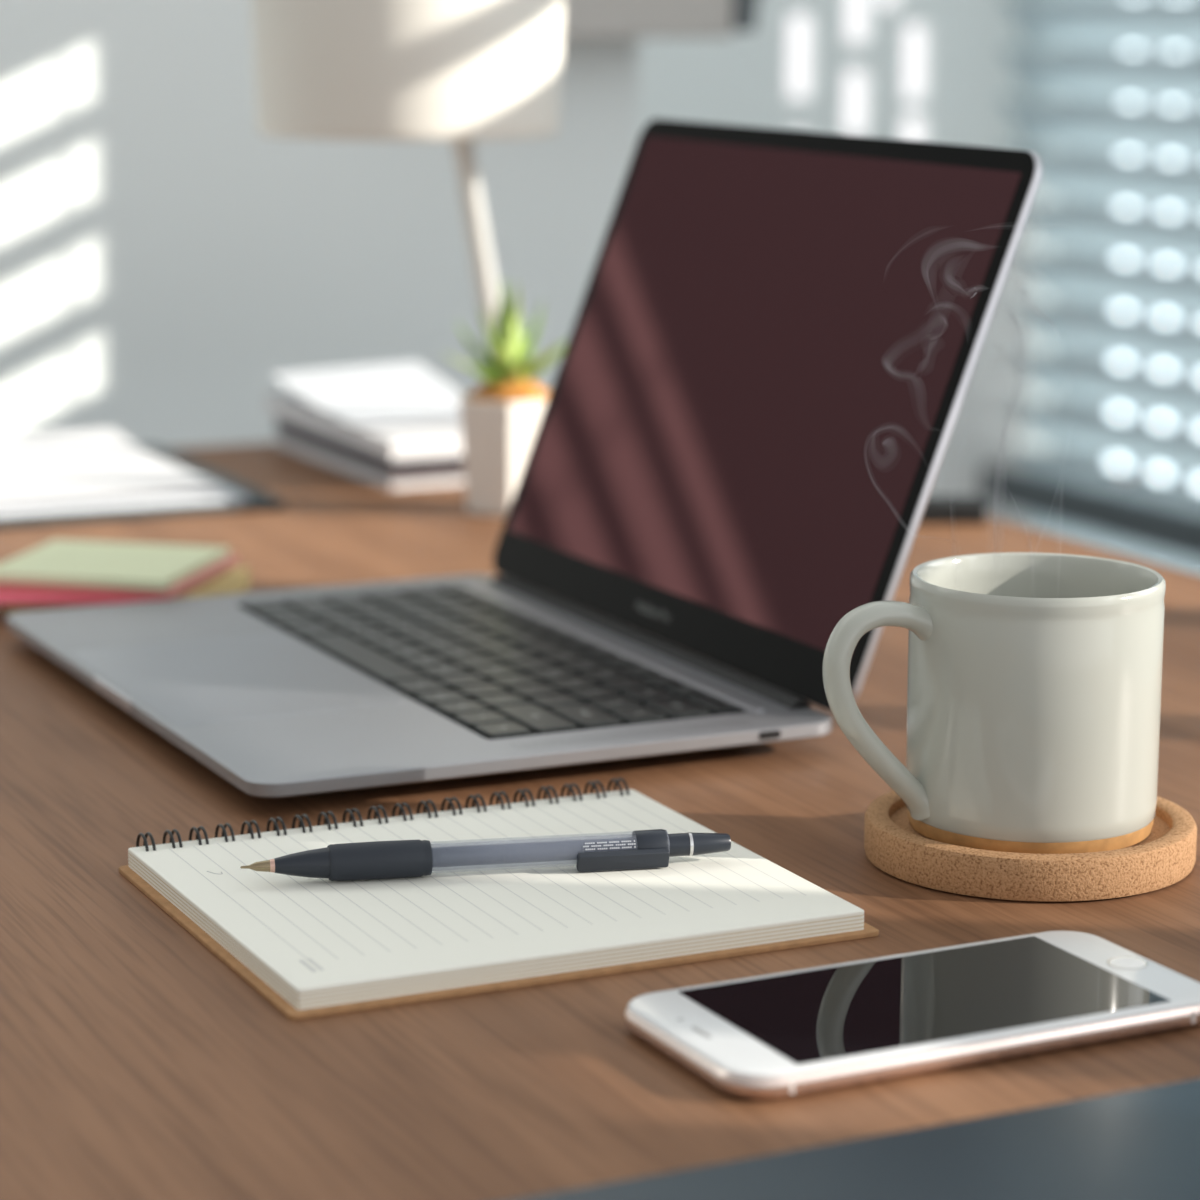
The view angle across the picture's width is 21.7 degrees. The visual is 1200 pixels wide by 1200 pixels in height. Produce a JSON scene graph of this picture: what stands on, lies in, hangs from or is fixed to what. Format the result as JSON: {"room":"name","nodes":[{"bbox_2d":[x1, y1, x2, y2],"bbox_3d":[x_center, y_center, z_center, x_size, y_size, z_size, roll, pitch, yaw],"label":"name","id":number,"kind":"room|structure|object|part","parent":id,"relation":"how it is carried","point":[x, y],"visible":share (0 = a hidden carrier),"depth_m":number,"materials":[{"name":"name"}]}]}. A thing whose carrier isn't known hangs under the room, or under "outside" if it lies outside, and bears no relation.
{"room":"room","nodes":[
{"label":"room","id":0,"kind":"room"},
{"bbox_2d":[0,0,638,448],"bbox_3d":[-0.957,-0.571,1.618,2.138,2.490,0.090,-5,12,-25],"label":"wall","id":1,"kind":"structure","parent":0,"point":[164,256],"depth_m":1.99,"materials":[{"name":"paint"}]},
{"bbox_2d":[562,0,758,38],"bbox_3d":[0.000,-0.443,2.016,0.232,0.160,0.077,-5,12,-25],"label":"picture frame","id":2,"kind":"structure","parent":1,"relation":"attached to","point":[582,19],"depth_m":2.01,"materials":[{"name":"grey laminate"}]},
{"bbox_2d":[460,392,546,516],"bbox_3d":[-0.045,-0.074,1.572,0.057,0.058,0.052,-5,12,-25],"label":"pot","id":3,"kind":"object","parent":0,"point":[499,429],"depth_m":1.55,"materials":[{"name":"white ceramic"}]},
{"bbox_2d":[638,0,1028,148],"bbox_3d":[0.044,-0.834,2.976,0.862,2.490,0.030,-5,12,-25],"label":"wall","id":4,"kind":"structure","parent":0,"point":[742,78],"depth_m":3.12,"materials":[{"name":"white paint"}]},
{"bbox_2d":[788,14,806,97],"bbox_3d":[0.191,-0.540,3.112,0.030,0.082,0.006,-5,12,-25],"label":"window","id":5,"kind":"structure","parent":4,"relation":"in","point":[798,22],"depth_m":3.11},
{"bbox_2d":[845,70,862,134],"bbox_3d":[0.249,-0.500,3.148,0.030,0.066,0.006,-5,12,-25],"label":"light patch","id":6,"kind":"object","parent":4,"relation":"in","point":[853,83],"depth_m":3.15,"materials":[{"name":"white"}]},
{"bbox_2d":[846,0,863,42],"bbox_3d":[0.249,-0.593,3.130,0.030,0.071,0.006,-5,12,-25],"label":"window","id":7,"kind":"structure","parent":4,"relation":"in","point":[855,8],"depth_m":3.13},
{"bbox_2d":[903,115,919,140],"bbox_3d":[0.310,-0.462,3.186,0.031,0.062,0.006,-5,12,-25],"label":"window","id":8,"kind":"structure","parent":4,"relation":"in","point":[911,123],"depth_m":3.18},
{"bbox_2d":[903,24,921,100],"bbox_3d":[0.310,-0.543,3.170,0.031,0.076,0.006,-5,12,-25],"label":"window","id":9,"kind":"structure","parent":4,"relation":"in","point":[913,33],"depth_m":3.17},
{"bbox_2d":[930,187,1051,526],"bbox_3d":[0.382,-0.033,3.253,0.145,0.815,0.049,-5,12,-25],"label":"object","id":10,"kind":"structure","parent":4,"relation":"attached to","point":[990,419],"depth_m":3.20,"materials":[{"name":"white paint"}]},
{"bbox_2d":[981,465,1199,558],"bbox_3d":[0.521,-0.072,2.972,0.022,0.036,0.635,-5,12,-25],"label":"window sill","id":11,"kind":"structure","parent":4,"relation":"attached to","point":[1154,525],"depth_m":3.04,"materials":[{"name":"grey"}]},
{"bbox_2d":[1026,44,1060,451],"bbox_3d":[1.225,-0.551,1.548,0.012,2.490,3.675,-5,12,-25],"label":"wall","id":12,"kind":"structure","parent":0,"point":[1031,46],"depth_m":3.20,"materials":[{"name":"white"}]},
{"bbox_2d":[1049,45,1075,455],"bbox_3d":[0.574,-0.553,2.933,0.010,1.520,0.488,-5,12,-25],"label":"window","id":13,"kind":"structure","parent":12,"relation":"in","point":[1060,400],"depth_m":3.19,"materials":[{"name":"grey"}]},
{"bbox_2d":[998,0,1199,574],"bbox_3d":[0.531,-0.559,2.947,0.050,1.495,0.523,-5,12,-25],"label":"blind","id":14,"kind":"object","parent":12,"relation":"attached to","point":[1167,24],"visible":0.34,"depth_m":3.06,"materials":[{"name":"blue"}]},
{"bbox_3d":[0.461,-0.582,3.092,0.002,1.465,0.002,-5,12,-25],"label":"cord","id":15,"kind":"part","parent":14,"relation":"part of","materials":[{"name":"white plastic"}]},
{"bbox_3d":[0.175,0.765,1.423,3.800,0.050,3.900,-5,12,-25],"label":"floor","id":16,"kind":"structure","parent":0,"visible":0},
{"bbox_2d":[0,442,1199,1199],"bbox_3d":[-0.194,0.429,1.075,1.192,0.740,1.480,-5,12,-25],"label":"desk","id":17,"kind":"object","parent":16,"relation":"on","point":[136,1063],"visible":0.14,"depth_m":0.83,"materials":[{"name":"brown wood"}]},
{"bbox_2d":[4,567,249,613],"bbox_3d":[-0.202,-0.004,1.342,0.080,0.008,0.080,3,11,13],"label":"sticky pad","id":18,"kind":"object","parent":17,"relation":"on","point":[233,580],"visible":0.23,"depth_m":1.33,"materials":[{"name":"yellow paper"}]},
{"bbox_2d":[0,589,171,604],"bbox_3d":[-0.220,-0.007,1.329,0.080,0.002,0.080,-1,11,-4],"label":"sticky pad","id":19,"kind":"object","parent":18,"relation":"on","point":[7,597],"visible":0.37,"depth_m":1.29,"materials":[{"name":"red paper"}]},
{"bbox_2d":[0,554,237,596],"bbox_3d":[-0.206,-0.012,1.338,0.080,0.004,0.080,3,11,12],"label":"sticky pad","id":20,"kind":"object","parent":19,"relation":"on","point":[205,574],"visible":0.36,"depth_m":1.30,"materials":[{"name":"pink paper"}]},
{"bbox_2d":[0,540,229,589],"bbox_3d":[-0.209,-0.015,1.333,0.081,0.004,0.081,3,11,12],"label":"sticky pad","id":21,"kind":"object","parent":20,"relation":"on","point":[55,562],"visible":1,"depth_m":1.32,"materials":[{"name":"green paper"}]},
{"bbox_2d":[0,445,283,528],"bbox_3d":[-0.345,-0.054,1.607,0.312,0.004,0.216,-5,12,-25],"label":"clipboard","id":22,"kind":"object","parent":17,"relation":"on","point":[259,499],"visible":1,"depth_m":1.56,"materials":[{"name":"grey"}]},
{"bbox_2d":[0,453,248,516],"bbox_3d":[-0.347,-0.057,1.603,0.282,0.003,0.199,-5,12,-25],"label":"paper sheet","id":23,"kind":"object","parent":22,"relation":"on","point":[225,494],"visible":0.29,"depth_m":1.56,"materials":[{"name":"white paper"}]},
{"bbox_2d":[0,429,223,502],"bbox_3d":[-0.351,-0.064,1.604,0.270,0.008,0.183,-5,12,-26],"label":"paper sheet","id":24,"kind":"object","parent":23,"relation":"on","point":[75,464],"visible":1,"depth_m":1.64,"materials":[{"name":"white paper"}]},
{"bbox_2d":[277,434,464,489],"bbox_3d":[-0.120,-0.079,1.727,0.060,0.008,0.175,-5,12,-25],"label":"booklet","id":25,"kind":"object","parent":17,"relation":"on","point":[368,474],"visible":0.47,"depth_m":1.66,"materials":[{"name":"grey paper"}]},
{"bbox_2d":[274,416,463,475],"bbox_3d":[-0.121,-0.087,1.720,0.058,0.009,0.180,-5,12,-25],"label":"booklet","id":26,"kind":"object","parent":25,"relation":"on","point":[289,429],"visible":0.47,"depth_m":1.66,"materials":[{"name":"grey paper"}]},
{"bbox_2d":[264,393,462,459],"bbox_3d":[-0.120,-0.098,1.720,0.066,0.012,0.195,-5,12,-25],"label":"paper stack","id":27,"kind":"object","parent":26,"relation":"on","point":[431,439],"visible":0.52,"depth_m":1.66,"materials":[{"name":"white paper"}]},
{"bbox_2d":[271,361,460,424],"bbox_3d":[-0.119,-0.115,1.736,0.088,0.014,0.150,-4,12,-22],"label":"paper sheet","id":28,"kind":"object","parent":27,"relation":"on","point":[402,392],"visible":0.9,"depth_m":1.75,"materials":[{"name":"white paper"}]},
{"bbox_2d":[251,0,563,359],"bbox_3d":[-0.098,-0.213,1.610,0.162,0.316,0.171,0,11,0],"label":"desk lamp","id":29,"kind":"object","parent":17,"relation":"on","point":[461,72],"visible":0.77,"depth_m":1.53,"materials":[{"name":"white metal"}]},
{"bbox_3d":[-0.097,-0.303,1.588,0.162,0.132,0.162,-5,12,-25],"label":"lamp shade","id":30,"kind":"part","parent":29,"relation":"part of","materials":[{"name":"white"}]},
{"bbox_3d":[-0.067,-0.179,1.644,0.017,0.219,0.097,10,14,40],"label":"stem","id":31,"kind":"part","parent":29,"relation":"part of","materials":[{"name":"white metal"}]},
{"bbox_2d":[119,778,878,1019],"bbox_3d":[-0.033,0.081,0.902,0.173,0.011,0.155,-5,12,-25],"label":"notebook","id":32,"kind":"object","parent":17,"relation":"on","point":[311,947],"visible":1,"depth_m":0.87,"materials":[{"name":"paper"}]},
{"bbox_2d":[240,829,730,880],"bbox_3d":[-0.032,0.074,0.903,0.143,0.011,0.013,-2,11,-11],"label":"pen","id":33,"kind":"object","parent":32,"relation":"on","point":[653,848],"visible":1,"depth_m":0.90,"materials":[{"name":"black plastic"}]},
{"bbox_2d":[583,840,635,849],"bbox_3d":[0.003,0.071,0.907,0.015,0.002,0.001,-2,11,-11],"label":"print","id":34,"kind":"object","parent":33,"relation":"on","point":[630,840],"depth_m":0.91},
{"bbox_2d":[443,279,567,516],"bbox_3d":[-0.047,-0.102,1.566,0.060,0.116,0.052,-5,12,-25],"label":"potted succulent","id":35,"kind":"object","parent":17,"relation":"on","point":[500,418],"visible":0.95,"depth_m":1.55,"materials":[{"name":"white ceramic"}]},
{"bbox_2d":[6,118,1042,797],"bbox_3d":[-0.043,-0.068,1.162,0.291,0.204,0.304,-5,12,-25],"label":"laptop","id":36,"kind":"object","parent":17,"relation":"on","point":[776,340],"visible":0.99,"depth_m":1.16,"materials":[{"name":"grey metal"}]},
{"bbox_2d":[237,587,745,738],"bbox_3d":[-0.048,0.020,1.179,0.098,0.001,0.256,-5,12,-25],"label":"keyboard","id":37,"kind":"object","parent":36,"relation":"on","point":[456,662],"depth_m":1.16,"materials":[{"name":"black"}]},
{"bbox_3d":[0.053,-0.083,1.207,0.078,0.192,0.304,-5,12,-25],"label":"lid","id":38,"kind":"part","parent":36,"relation":"part of","materials":[{"name":"silver metal"}]},
{"bbox_2d":[513,1078,1199,1199],"bbox_3d":[0.139,0.139,0.616,0.440,0.008,0.218,-5,12,-25],"label":"folder","id":39,"kind":"object","parent":17,"relation":"on","point":[1144,1143],"visible":1,"depth_m":0.68,"materials":[{"name":"blue plastic"}]},
{"bbox_2d":[623,931,1199,1098],"bbox_3d":[0.082,0.104,0.796,0.144,0.007,0.071,-5,12,-26],"label":"phone","id":40,"kind":"object","parent":17,"relation":"on","point":[815,1029],"visible":1,"depth_m":0.78,"materials":[{"name":"glass"}]},
{"bbox_2d":[920,496,986,523],"bbox_3d":[0.169,-0.044,1.547,0.040,0.011,0.021,0,11,-1],"label":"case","id":41,"kind":"object","parent":17,"relation":"on","point":[939,509],"visible":0.56,"depth_m":1.54,"materials":[{"name":"black plastic"}]},
{"bbox_2d":[864,791,1196,901],"bbox_3d":[0.130,0.071,0.948,0.099,0.013,0.099,-5,12,-25],"label":"coaster","id":42,"kind":"object","parent":17,"relation":"on","point":[1167,855],"visible":0.63,"depth_m":0.91,"materials":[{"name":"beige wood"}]},
{"bbox_2d":[822,553,1165,853],"bbox_3d":[0.119,0.030,0.942,0.098,0.077,0.076,2,11,10],"label":"mug","id":43,"kind":"object","parent":42,"relation":"on","point":[1034,680],"visible":1,"depth_m":0.91,"materials":[{"name":"grey ceramic"}]},
{"bbox_3d":[0.084,0.033,0.922,0.038,0.067,0.016,-5,12,-25],"label":"handle","id":44,"kind":"part","parent":43,"relation":"part of","materials":[{"name":"grey ceramic"}]},
{"label":"outside","id":45,"kind":"structure","parent":0,"visible":0},
{"bbox_2d":[1063,46,1199,487],"bbox_3d":[0.929,-1.186,4.400,0.200,2.640,2.400,-5,12,-25],"label":"window","id":46,"kind":"structure","parent":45,"point":[1130,466],"depth_m":4.62,"materials":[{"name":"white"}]},
{"bbox_2d":[1111,47,1139,469],"bbox_3d":[0.775,-1.123,4.490,0.012,2.400,0.018,-5,12,-25],"label":"window","id":47,"kind":"structure","parent":46,"relation":"in","point":[1117,463],"depth_m":4.62,"materials":[{"name":"white glass"}]},
{"bbox_2d":[1153,49,1182,479],"bbox_3d":[0.820,-1.104,4.397,0.012,2.400,0.018,-5,12,-25],"label":"window","id":48,"kind":"structure","parent":46,"relation":"in","point":[1159,473],"depth_m":4.53,"materials":[{"name":"white glass"}]},
{"bbox_2d":[1197,427,1199,487],"bbox_3d":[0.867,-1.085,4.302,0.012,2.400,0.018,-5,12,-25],"label":"window","id":49,"kind":"structure","parent":46,"relation":"in","point":[1198,478],"depth_m":4.48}
]}

